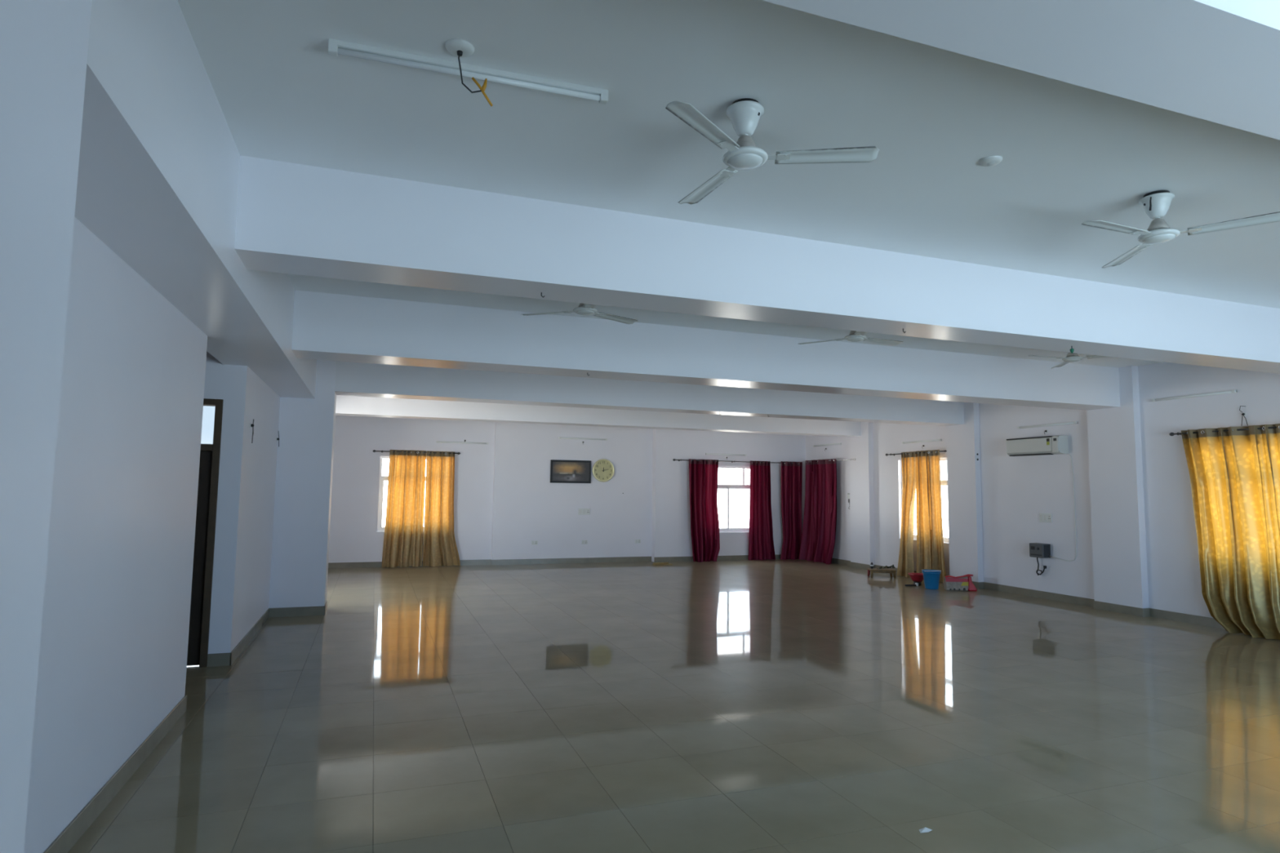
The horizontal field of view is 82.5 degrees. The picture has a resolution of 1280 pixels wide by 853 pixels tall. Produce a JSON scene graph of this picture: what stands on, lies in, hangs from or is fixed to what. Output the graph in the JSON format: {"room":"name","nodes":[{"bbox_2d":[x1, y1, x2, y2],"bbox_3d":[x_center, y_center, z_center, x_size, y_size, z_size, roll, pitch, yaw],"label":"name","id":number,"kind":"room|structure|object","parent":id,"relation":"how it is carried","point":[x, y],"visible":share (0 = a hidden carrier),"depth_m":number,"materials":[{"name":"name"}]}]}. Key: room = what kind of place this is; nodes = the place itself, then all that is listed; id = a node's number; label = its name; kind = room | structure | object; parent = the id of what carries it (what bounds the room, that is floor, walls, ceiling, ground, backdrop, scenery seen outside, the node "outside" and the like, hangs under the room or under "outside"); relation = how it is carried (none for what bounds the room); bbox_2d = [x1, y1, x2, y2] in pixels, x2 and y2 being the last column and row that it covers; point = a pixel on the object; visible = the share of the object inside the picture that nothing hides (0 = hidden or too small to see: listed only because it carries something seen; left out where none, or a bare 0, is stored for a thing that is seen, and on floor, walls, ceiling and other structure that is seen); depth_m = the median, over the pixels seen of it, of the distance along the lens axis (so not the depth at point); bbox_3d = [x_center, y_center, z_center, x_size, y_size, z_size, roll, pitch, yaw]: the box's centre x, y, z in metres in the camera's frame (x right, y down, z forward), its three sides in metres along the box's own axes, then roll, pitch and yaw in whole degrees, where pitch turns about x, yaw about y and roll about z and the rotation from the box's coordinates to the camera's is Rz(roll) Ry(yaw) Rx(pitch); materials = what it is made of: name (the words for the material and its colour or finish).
{"room":"community hall","nodes":[
{"label":"community hall","id":0,"kind":"room"},
{"bbox_2d":[23,216,207,852],"bbox_3d":[-2.984,-0.021,1.057,2.504,3.350,8.113,2,-5,-20],"label":"wall","id":1,"kind":"structure","parent":0,"point":[114,641],"depth_m":3.57,"materials":[{"name":"paint"}]},
{"bbox_2d":[44,695,186,852],"bbox_3d":[-2.551,1.778,2.985,0.262,0.114,4.545,2,-5,-20],"label":"baseboard","id":2,"kind":"structure","parent":1,"relation":"attached to","point":[67,839],"depth_m":3.70,"materials":[{"name":"tile"}]},
{"bbox_2d":[204,351,279,653],"bbox_3d":[-4.713,0.429,6.557,1.934,3.350,4.562,-2,-5,26],"label":"wall","id":3,"kind":"structure","parent":0,"point":[245,511],"depth_m":6.72,"materials":[{"name":"paint"}]},
{"bbox_2d":[186,398,223,667],"bbox_3d":[-4.228,0.918,6.404,0.905,2.362,0.135,2,-5,-20],"label":"door","id":4,"kind":"structure","parent":3,"relation":"in","point":[212,413],"depth_m":6.50,"materials":[{"name":"brown wood"}]},
{"bbox_2d":[249,418,253,443],"bbox_3d":[-3.712,0.045,6.985,0.038,0.233,0.094,2,-5,-20],"label":"outlet","id":5,"kind":"object","parent":3,"relation":"attached to","point":[251,424],"visible":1,"depth_m":6.96,"materials":[{"name":"white plastic"}]},
{"bbox_2d":[206,600,327,666],"bbox_3d":[-4.083,2.181,7.909,0.615,0.114,3.070,1,-5,-6],"label":"baseboard","id":6,"kind":"structure","parent":3,"relation":"attached to","point":[220,659],"depth_m":8.02,"materials":[{"name":"tile"}]},
{"bbox_2d":[328,415,805,563],"bbox_3d":[-1.243,1.270,15.886,11.310,3.350,0.510,2,-5,-20],"label":"wall","id":7,"kind":"structure","parent":0,"point":[505,499],"depth_m":15.55,"materials":[{"name":"paint"}]},
{"bbox_2d":[376,456,426,533],"bbox_3d":[-4.548,1.378,14.801,1.450,1.510,0.212,2,-5,-20],"label":"window","id":8,"kind":"structure","parent":7,"relation":"in","point":[380,529],"depth_m":14.55,"materials":[{"name":"white"}]},
{"bbox_2d":[373,449,460,454],"bbox_3d":[-4.494,0.520,14.737,1.690,0.047,0.099,2,-5,-20],"label":"curtain rod","id":9,"kind":"object","parent":7,"relation":"attached to","point":[374,451],"visible":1,"depth_m":14.64,"materials":[{"name":"grey metal"}]},
{"bbox_2d":[381,449,426,567],"bbox_3d":[-4.692,1.628,14.535,0.760,2.316,0.130,2,-5,-20],"label":"curtain","id":10,"kind":"object","parent":9,"relation":"hanging from","point":[402,547],"visible":1,"depth_m":14.55,"materials":[{"name":"gold fabric"}]},
{"bbox_2d":[422,450,460,566],"bbox_3d":[-3.978,1.661,14.793,0.740,2.311,0.132,2,-5,-20],"label":"curtain","id":11,"kind":"object","parent":9,"relation":"hanging from","point":[440,548],"visible":1,"depth_m":14.78,"materials":[{"name":"gold fabric"}]},
{"bbox_2d":[436,440,488,444],"bbox_3d":[-3.663,0.334,15.080,1.040,0.038,0.052,2,-5,-20],"label":"tube light","id":12,"kind":"object","parent":7,"relation":"attached to","point":[437,442],"visible":1,"depth_m":15.06,"materials":[{"name":"white plastic"}]},
{"bbox_2d":[531,540,537,545],"bbox_3d":[-2.218,2.448,15.366,0.130,0.090,0.019,2,-5,-20],"label":"wall socket","id":13,"kind":"object","parent":7,"relation":"attached to","point":[533,542],"visible":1,"depth_m":15.36,"materials":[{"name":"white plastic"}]},
{"bbox_2d":[328,554,781,568],"bbox_3d":[-1.205,2.880,15.664,10.863,0.114,0.212,2,-5,-18],"label":"baseboard","id":14,"kind":"structure","parent":7,"relation":"attached to","point":[620,559],"depth_m":15.51,"materials":[{"name":"tile"}]},
{"bbox_2d":[550,459,591,483],"bbox_3d":[-1.489,0.974,15.742,0.900,0.490,0.033,2,-5,-20],"label":"framed painting","id":15,"kind":"object","parent":7,"relation":"attached to","point":[561,471],"visible":1,"depth_m":15.74,"materials":[{"name":"black wood"}]},
{"bbox_2d":[558,436,607,440],"bbox_3d":[-1.236,0.266,15.883,1.080,0.038,0.052,2,-5,-20],"label":"tube light","id":16,"kind":"object","parent":7,"relation":"attached to","point":[559,437],"visible":1,"depth_m":15.88,"materials":[{"name":"white plastic"}]},
{"bbox_2d":[577,508,590,515],"bbox_3d":[-1.205,1.839,15.784,0.260,0.140,0.019,2,-5,-20],"label":"switchboard","id":17,"kind":"object","parent":7,"relation":"attached to","point":[581,511],"visible":1,"depth_m":15.78,"materials":[{"name":"white plastic"}]},
{"bbox_2d":[581,540,587,544],"bbox_3d":[-1.194,2.492,15.735,0.130,0.090,0.019,2,-5,-20],"label":"wall socket","id":18,"kind":"object","parent":7,"relation":"attached to","point":[583,542],"visible":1,"depth_m":15.73,"materials":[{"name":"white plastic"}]},
{"bbox_2d":[592,458,614,481],"bbox_3d":[-0.800,0.963,15.991,0.504,0.504,0.038,2,-5,-20],"label":"wall clock","id":19,"kind":"object","parent":7,"relation":"attached to","point":[603,470],"visible":1,"depth_m":15.99,"materials":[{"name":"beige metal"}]},
{"bbox_2d":[635,539,640,543],"bbox_3d":[-0.047,2.542,16.149,0.130,0.090,0.019,2,-5,-20],"label":"wall socket","id":20,"kind":"object","parent":7,"relation":"attached to","point":[637,541],"visible":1,"depth_m":16.15,"materials":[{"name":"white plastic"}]},
{"bbox_2d":[705,453,746,456],"bbox_3d":[1.982,0.645,16.810,1.030,0.038,0.052,2,-5,-20],"label":"tube light","id":21,"kind":"object","parent":7,"relation":"attached to","point":[714,454],"visible":1,"depth_m":16.79,"materials":[{"name":"white plastic"}]},
{"bbox_2d":[717,466,750,533],"bbox_3d":[2.014,1.684,16.865,1.490,1.530,0.212,2,-5,-20],"label":"window","id":22,"kind":"structure","parent":7,"relation":"in","point":[727,530],"depth_m":16.88,"materials":[{"name":"white"}]},
{"bbox_2d":[672,458,796,463],"bbox_3d":[2.210,0.811,16.831,3.175,0.047,0.144,2,-5,-20],"label":"curtain rod","id":23,"kind":"object","parent":7,"relation":"attached to","point":[673,460],"visible":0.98,"depth_m":16.71,"materials":[{"name":"grey metal"}]},
{"bbox_2d":[688,458,719,562],"bbox_3d":[1.460,1.880,16.392,0.795,2.278,0.248,2,-5,-20],"label":"curtain","id":24,"kind":"object","parent":23,"relation":"hanging from","point":[703,475],"visible":1,"depth_m":16.40,"materials":[{"name":"red fabric"}]},
{"bbox_2d":[748,460,775,559],"bbox_3d":[2.830,1.942,16.916,0.703,2.278,0.193,2,-5,-20],"label":"curtain","id":25,"kind":"object","parent":23,"relation":"hanging from","point":[761,543],"visible":1,"depth_m":16.88,"materials":[{"name":"red fabric"}]},
{"bbox_2d":[780,461,802,559],"bbox_3d":[3.565,1.969,17.169,0.595,2.284,0.160,2,-5,-20],"label":"curtain","id":26,"kind":"object","parent":23,"relation":"hanging from","point":[791,473],"visible":0.96,"depth_m":17.17,"materials":[{"name":"red fabric"}]},
{"bbox_2d":[67,559,1279,852],"bbox_3d":[0.457,2.356,7.232,13.949,0.250,17.978,2,-5,-20],"label":"floor","id":27,"kind":"structure","parent":0,"point":[777,705],"depth_m":5.01,"materials":[{"name":"grey tile"}]},
{"bbox_2d":[0,0,92,852],"bbox_3d":[-1.322,-0.012,0.923,0.820,3.350,0.430,2,-5,-20],"label":"column","id":28,"kind":"structure","parent":27,"relation":"on","point":[44,43],"depth_m":1.16,"materials":[{"name":"paint"}]},
{"bbox_2d":[268,360,336,608],"bbox_3d":[-4.346,0.663,9.234,0.820,3.350,0.430,2,-5,-20],"label":"column","id":29,"kind":"structure","parent":27,"relation":"on","point":[299,574],"depth_m":9.05,"materials":[{"name":"paint"}]},
{"bbox_2d":[652,562,672,565],"bbox_3d":[0.472,2.919,15.519,0.420,0.044,0.146,3,-5,-23],"label":"rolled mat","id":30,"kind":"object","parent":27,"relation":"on","point":[654,563],"visible":1,"depth_m":15.51,"materials":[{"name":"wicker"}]},
{"bbox_2d":[848,422,875,564],"bbox_3d":[4.695,1.301,15.403,0.170,3.350,0.660,2,-5,-20],"label":"column","id":31,"kind":"structure","parent":27,"relation":"on","point":[860,447],"depth_m":15.26,"materials":[{"name":"paint"}]},
{"bbox_2d":[866,568,896,577],"bbox_3d":[4.556,2.766,13.771,0.470,0.152,0.300,0,-5,4],"label":"stool","id":32,"kind":"object","parent":27,"relation":"on","point":[891,571],"visible":0.98,"depth_m":13.65,"materials":[{"name":"brown wood"}]},
{"bbox_2d":[878,565,889,568],"bbox_3d":[4.572,2.648,13.710,0.221,0.070,0.102,1,-5,-2],"label":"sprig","id":33,"kind":"object","parent":32,"relation":"on","point":[881,567],"visible":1,"depth_m":13.70,"materials":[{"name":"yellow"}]},
{"bbox_2d":[905,582,918,586],"bbox_3d":[4.651,2.708,12.504,0.235,0.050,0.060,2,-5,-11],"label":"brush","id":34,"kind":"object","parent":27,"relation":"on","point":[916,584],"visible":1,"depth_m":12.49,"materials":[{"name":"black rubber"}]},
{"bbox_2d":[907,573,923,585],"bbox_3d":[4.816,2.655,12.679,0.300,0.190,0.299,0,-5,10],"label":"plastic tub","id":35,"kind":"object","parent":27,"relation":"on","point":[916,577],"visible":0.91,"depth_m":12.61,"materials":[{"name":"red plastic"}]},
{"bbox_2d":[919,827,932,832],"bbox_3d":[1.353,1.914,3.463,0.075,0.010,0.042,2,-5,-20],"label":"paper scrap","id":36,"kind":"object","parent":27,"relation":"on","point":[924,829],"visible":1,"depth_m":3.46,"materials":[{"name":"white paper"}]},
{"bbox_2d":[921,569,941,589],"bbox_3d":[4.880,2.554,12.219,0.322,0.312,0.305,2,-5,-20],"label":"bucket","id":37,"kind":"object","parent":27,"relation":"on","point":[931,577],"visible":1,"depth_m":12.12,"materials":[{"name":"blue plastic"}]},
{"bbox_2d":[943,574,977,591],"bbox_3d":[5.268,2.560,12.009,0.504,0.275,0.143,0,-5,7],"label":"bag","id":38,"kind":"object","parent":27,"relation":"on","point":[963,583],"visible":1,"depth_m":11.95,"materials":[{"name":"red plastic"}]},
{"bbox_2d":[960,582,968,586],"bbox_3d":[5.310,2.572,11.941,0.118,0.070,0.009,0,-5,7],"label":"print","id":39,"kind":"object","parent":38,"relation":"attached to","point":[962,584],"depth_m":11.94,"materials":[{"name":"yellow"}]},
{"bbox_2d":[946,402,983,582],"bbox_3d":[5.669,1.083,12.728,0.170,3.350,0.650,2,-5,-20],"label":"column","id":40,"kind":"structure","parent":27,"relation":"on","point":[962,441],"depth_m":12.61,"materials":[{"name":"paint"}]},
{"bbox_2d":[1086,365,1149,608],"bbox_3d":[6.617,0.872,10.123,0.170,3.350,0.690,2,-5,-20],"label":"column","id":41,"kind":"structure","parent":27,"relation":"on","point":[1119,554],"depth_m":10.00,"materials":[{"name":"paint"}]},
{"bbox_2d":[177,0,1279,367],"bbox_3d":[0.632,-1.173,7.609,13.650,0.150,17.750,2,-5,-20],"label":"ceiling","id":42,"kind":"structure","parent":0,"point":[1073,155],"depth_m":3.61,"materials":[{"name":"paint"}]},
{"bbox_2d":[74,0,316,398],"bbox_3d":[-2.344,-1.154,3.574,0.590,0.688,11.820,2,-5,-20],"label":"ceiling beam","id":43,"kind":"structure","parent":42,"relation":"attached to","point":[158,174],"depth_m":2.98,"materials":[{"name":"paint"}]},
{"bbox_2d":[328,38,608,104],"bbox_3d":[-0.687,-1.477,3.056,1.140,0.052,0.038,2,-5,-18],"label":"tube light","id":44,"kind":"object","parent":42,"relation":"attached to","point":[335,46],"visible":1,"depth_m":3.03,"materials":[{"name":"white plastic"}]},
{"bbox_2d":[445,38,493,106],"bbox_3d":[-0.683,-1.398,2.917,0.190,0.232,0.111,2,-5,-20],"label":"ceiling rose","id":45,"kind":"object","parent":42,"relation":"attached to","point":[459,47],"visible":1,"depth_m":2.90,"materials":[{"name":"white plastic"}]},
{"bbox_2d":[522,302,637,324],"bbox_3d":[-0.371,-1.078,6.284,0.915,0.284,1.043,5,-7,-44],"label":"ceiling fan","id":46,"kind":"object","parent":42,"relation":"hanging from","point":[584,309],"visible":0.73,"depth_m":6.26,"materials":[{"name":"metal"}]},
{"bbox_2d":[335,395,861,436],"bbox_3d":[-0.444,-0.302,13.796,10.770,0.595,0.410,2,-5,-20],"label":"ceiling beam","id":47,"kind":"structure","parent":42,"relation":"attached to","point":[350,406],"depth_m":13.36,"materials":[{"name":"paint"}]},
{"bbox_2d":[334,360,964,426],"bbox_3d":[0.826,-0.515,11.215,10.150,0.580,0.431,2,-5,-20],"label":"ceiling beam","id":48,"kind":"structure","parent":42,"relation":"attached to","point":[352,379],"depth_m":10.62,"materials":[{"name":"paint"}]},
{"bbox_2d":[291,289,1119,410],"bbox_3d":[1.677,-0.741,8.548,10.374,0.564,0.490,2,-5,-20],"label":"ceiling beam","id":49,"kind":"structure","parent":42,"relation":"attached to","point":[327,326],"depth_m":7.81,"materials":[{"name":"paint"}]},
{"bbox_2d":[234,155,1279,373],"bbox_3d":[2.671,-0.979,5.820,10.374,0.532,0.395,2,-5,-20],"label":"ceiling beam","id":50,"kind":"structure","parent":42,"relation":"attached to","point":[292,218],"depth_m":4.79,"materials":[{"name":"paint"}]},
{"bbox_2d":[665,97,879,204],"bbox_3d":[0.605,-1.322,3.304,0.915,0.284,1.043,0,-5,6],"label":"ceiling fan","id":51,"kind":"object","parent":42,"relation":"hanging from","point":[744,114],"visible":1,"depth_m":3.27,"materials":[{"name":"white metal"}]},
{"bbox_2d":[797,330,902,345],"bbox_3d":[2.221,-0.969,7.196,0.915,0.284,1.043,3,-5,-25],"label":"ceiling fan","id":52,"kind":"object","parent":42,"relation":"hanging from","point":[854,335],"visible":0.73,"depth_m":7.20,"materials":[{"name":"metal"}]},
{"bbox_2d":[978,155,1002,166],"bbox_3d":[1.847,-1.391,3.845,0.112,0.027,0.111,2,-5,-20],"label":"ceiling rose","id":53,"kind":"object","parent":42,"relation":"attached to","point":[992,160],"visible":1,"depth_m":3.82,"materials":[{"name":"white plastic"}]},
{"bbox_2d":[762,0,1279,139],"bbox_3d":[3.736,-1.212,2.892,10.374,0.541,0.383,2,-5,-20],"label":"ceiling beam","id":54,"kind":"structure","parent":42,"relation":"attached to","point":[1218,61],"depth_m":1.98,"materials":[{"name":"paint"}]},
{"bbox_2d":[1028,352,1107,368],"bbox_3d":[4.681,-0.864,8.078,0.915,0.284,1.043,2,-5,-17],"label":"ceiling fan","id":55,"kind":"object","parent":42,"relation":"hanging from","point":[1070,357],"visible":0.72,"depth_m":8.04,"materials":[{"name":"metal"}]},
{"bbox_2d":[1081,190,1279,267],"bbox_3d":[2.892,-1.217,4.199,0.915,0.284,1.043,3,-5,-22],"label":"ceiling fan","id":56,"kind":"object","parent":42,"relation":"hanging from","point":[1156,204],"visible":1,"depth_m":4.18,"materials":[{"name":"metal"}]},
{"bbox_2d":[805,362,1279,617],"bbox_3d":[6.998,0.820,9.471,0.200,3.350,17.200,2,-5,-20],"label":"wall","id":57,"kind":"structure","parent":0,"point":[1015,490],"depth_m":10.88,"materials":[{"name":"paint"}]},
{"bbox_2d":[813,442,841,446],"bbox_3d":[4.274,0.418,16.703,0.052,0.038,1.050,2,-5,-20],"label":"tube light","id":58,"kind":"object","parent":57,"relation":"attached to","point":[839,443],"visible":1,"depth_m":16.65,"materials":[{"name":"white plastic"}]},
{"bbox_2d":[808,457,856,462],"bbox_3d":[4.307,0.772,16.433,0.144,0.047,1.925,2,-5,-20],"label":"curtain rod","id":59,"kind":"object","parent":57,"relation":"attached to","point":[855,459],"visible":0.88,"depth_m":15.95,"materials":[{"name":"silver metal"}]},
{"bbox_2d":[799,458,836,564],"bbox_3d":[4.064,1.911,16.614,0.372,2.316,1.259,2,-5,-20],"label":"curtain","id":60,"kind":"object","parent":59,"relation":"hanging from","point":[820,518],"visible":1,"depth_m":16.59,"materials":[{"name":"red fabric"}]},
{"bbox_2d":[847,493,849,509],"bbox_3d":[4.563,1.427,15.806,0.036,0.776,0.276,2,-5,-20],"label":"junction box","id":61,"kind":"object","parent":57,"relation":"attached to","point":[848,494],"visible":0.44,"depth_m":15.86,"materials":[{"name":"white plastic"}]},
{"bbox_2d":[885,450,946,456],"bbox_3d":[5.270,0.502,13.847,0.109,0.047,1.780,2,-5,-20],"label":"curtain rod","id":62,"kind":"object","parent":57,"relation":"attached to","point":[886,455],"visible":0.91,"depth_m":14.04,"materials":[{"name":"grey metal"}]},
{"bbox_2d":[896,451,915,577],"bbox_3d":[5.069,1.670,13.951,0.278,2.368,0.459,2,-5,-20],"label":"curtain","id":63,"kind":"object","parent":62,"relation":"hanging from","point":[905,562],"visible":0.99,"depth_m":13.91,"materials":[{"name":"yellow fabric"}]},
{"bbox_2d":[915,449,946,583],"bbox_3d":[5.320,1.619,13.360,0.210,2.374,0.794,2,-5,-20],"label":"curtain","id":64,"kind":"object","parent":62,"relation":"hanging from","point":[930,537],"visible":0.96,"depth_m":13.41,"materials":[{"name":"gold fabric"}]},
{"bbox_2d":[902,439,942,444],"bbox_3d":[5.322,0.284,13.814,0.052,0.038,1.020,2,-5,-20],"label":"tube light","id":65,"kind":"object","parent":57,"relation":"attached to","point":[933,440],"visible":1,"depth_m":13.76,"materials":[{"name":"white plastic"}]},
{"bbox_2d":[898,457,948,544],"bbox_3d":[5.419,1.390,13.765,0.212,1.550,1.410,2,-5,-20],"label":"window","id":66,"kind":"structure","parent":57,"relation":"in","point":[944,482],"depth_m":13.41,"materials":[{"name":"white"}]},
{"bbox_2d":[831,558,1224,629],"bbox_3d":[6.209,2.567,10.963,0.132,0.114,13.600,2,-5,-20],"label":"baseboard","id":67,"kind":"structure","parent":57,"relation":"attached to","point":[1143,612],"depth_m":10.41,"materials":[{"name":"tile"}]},
{"bbox_2d":[1006,435,1068,456],"bbox_3d":[6.136,0.307,11.316,0.212,0.280,0.953,2,-5,-20],"label":"air conditioner","id":68,"kind":"object","parent":57,"relation":"attached to","point":[1046,445],"visible":1,"depth_m":11.17,"materials":[{"name":"grey plastic"}]},
{"bbox_2d":[1006,435,1052,439],"bbox_3d":[6.052,0.181,11.356,0.053,0.020,0.830,2,-5,-20],"label":"grille","id":69,"kind":"object","parent":68,"relation":"attached to","point":[1046,437],"depth_m":11.20,"materials":[{"name":"grey plastic"}]},
{"bbox_2d":[1029,542,1050,575],"bbox_3d":[6.128,2.043,11.187,0.173,0.494,0.255,2,-5,-20],"label":"voltage stabiliser","id":70,"kind":"object","parent":57,"relation":"attached to","point":[1037,550],"visible":1,"depth_m":11.13,"materials":[{"name":"grey"}]},
{"bbox_2d":[1044,545,1049,557],"bbox_3d":[6.179,1.892,11.085,0.120,0.180,0.006,2,-5,-20],"label":"vent","id":71,"kind":"object","parent":70,"relation":"attached to","point":[1046,548],"depth_m":11.08,"materials":[{"name":"grey plastic"}]},
{"bbox_2d":[1039,512,1052,522],"bbox_3d":[6.228,1.402,11.214,0.019,0.140,0.220,2,-5,-20],"label":"switchboard","id":72,"kind":"object","parent":57,"relation":"attached to","point":[1043,517],"visible":1,"depth_m":11.21,"materials":[{"name":"white plastic"}]},
{"bbox_2d":[1017,421,1078,428],"bbox_3d":[6.261,-0.020,11.245,0.052,0.038,1.040,2,-5,-20],"label":"tube light","id":73,"kind":"object","parent":57,"relation":"attached to","point":[1073,422],"visible":1,"depth_m":11.20,"materials":[{"name":"white plastic"}]},
{"bbox_2d":[1049,453,1076,561],"bbox_3d":[6.322,1.214,10.950,0.019,1.586,0.449,3,-5,-22],"label":"power cable","id":74,"kind":"object","parent":57,"relation":"attached to","point":[1069,454],"visible":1,"depth_m":10.76,"materials":[{"name":"white plastic"}]},
{"bbox_2d":[1151,389,1237,401],"bbox_3d":[6.996,-0.388,9.248,0.052,0.038,1.000,2,-5,-20],"label":"tube light","id":75,"kind":"object","parent":57,"relation":"attached to","point":[1233,391],"visible":1,"depth_m":9.20,"materials":[{"name":"white plastic"}]},
{"bbox_2d":[1168,426,1277,435],"bbox_3d":[7.183,0.033,8.572,0.124,0.047,1.840,2,-5,-20],"label":"curtain rod","id":76,"kind":"object","parent":57,"relation":"attached to","point":[1240,429],"visible":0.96,"depth_m":8.88,"materials":[{"name":"grey metal"}]},
{"bbox_2d":[1181,423,1279,639],"bbox_3d":[7.077,1.195,8.441,0.275,2.421,1.534,2,-5,-20],"label":"curtain","id":77,"kind":"object","parent":76,"relation":"hanging from","point":[1234,475],"visible":1,"depth_m":8.58,"materials":[{"name":"gold fabric"}]},
{"bbox_2d":[1239,405,1248,426],"bbox_3d":[7.193,-0.128,8.693,0.036,0.243,0.081,2,-5,-20],"label":"outlet","id":78,"kind":"object","parent":57,"relation":"attached to","point":[1243,414],"visible":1,"depth_m":8.70,"materials":[{"name":"white plastic"}]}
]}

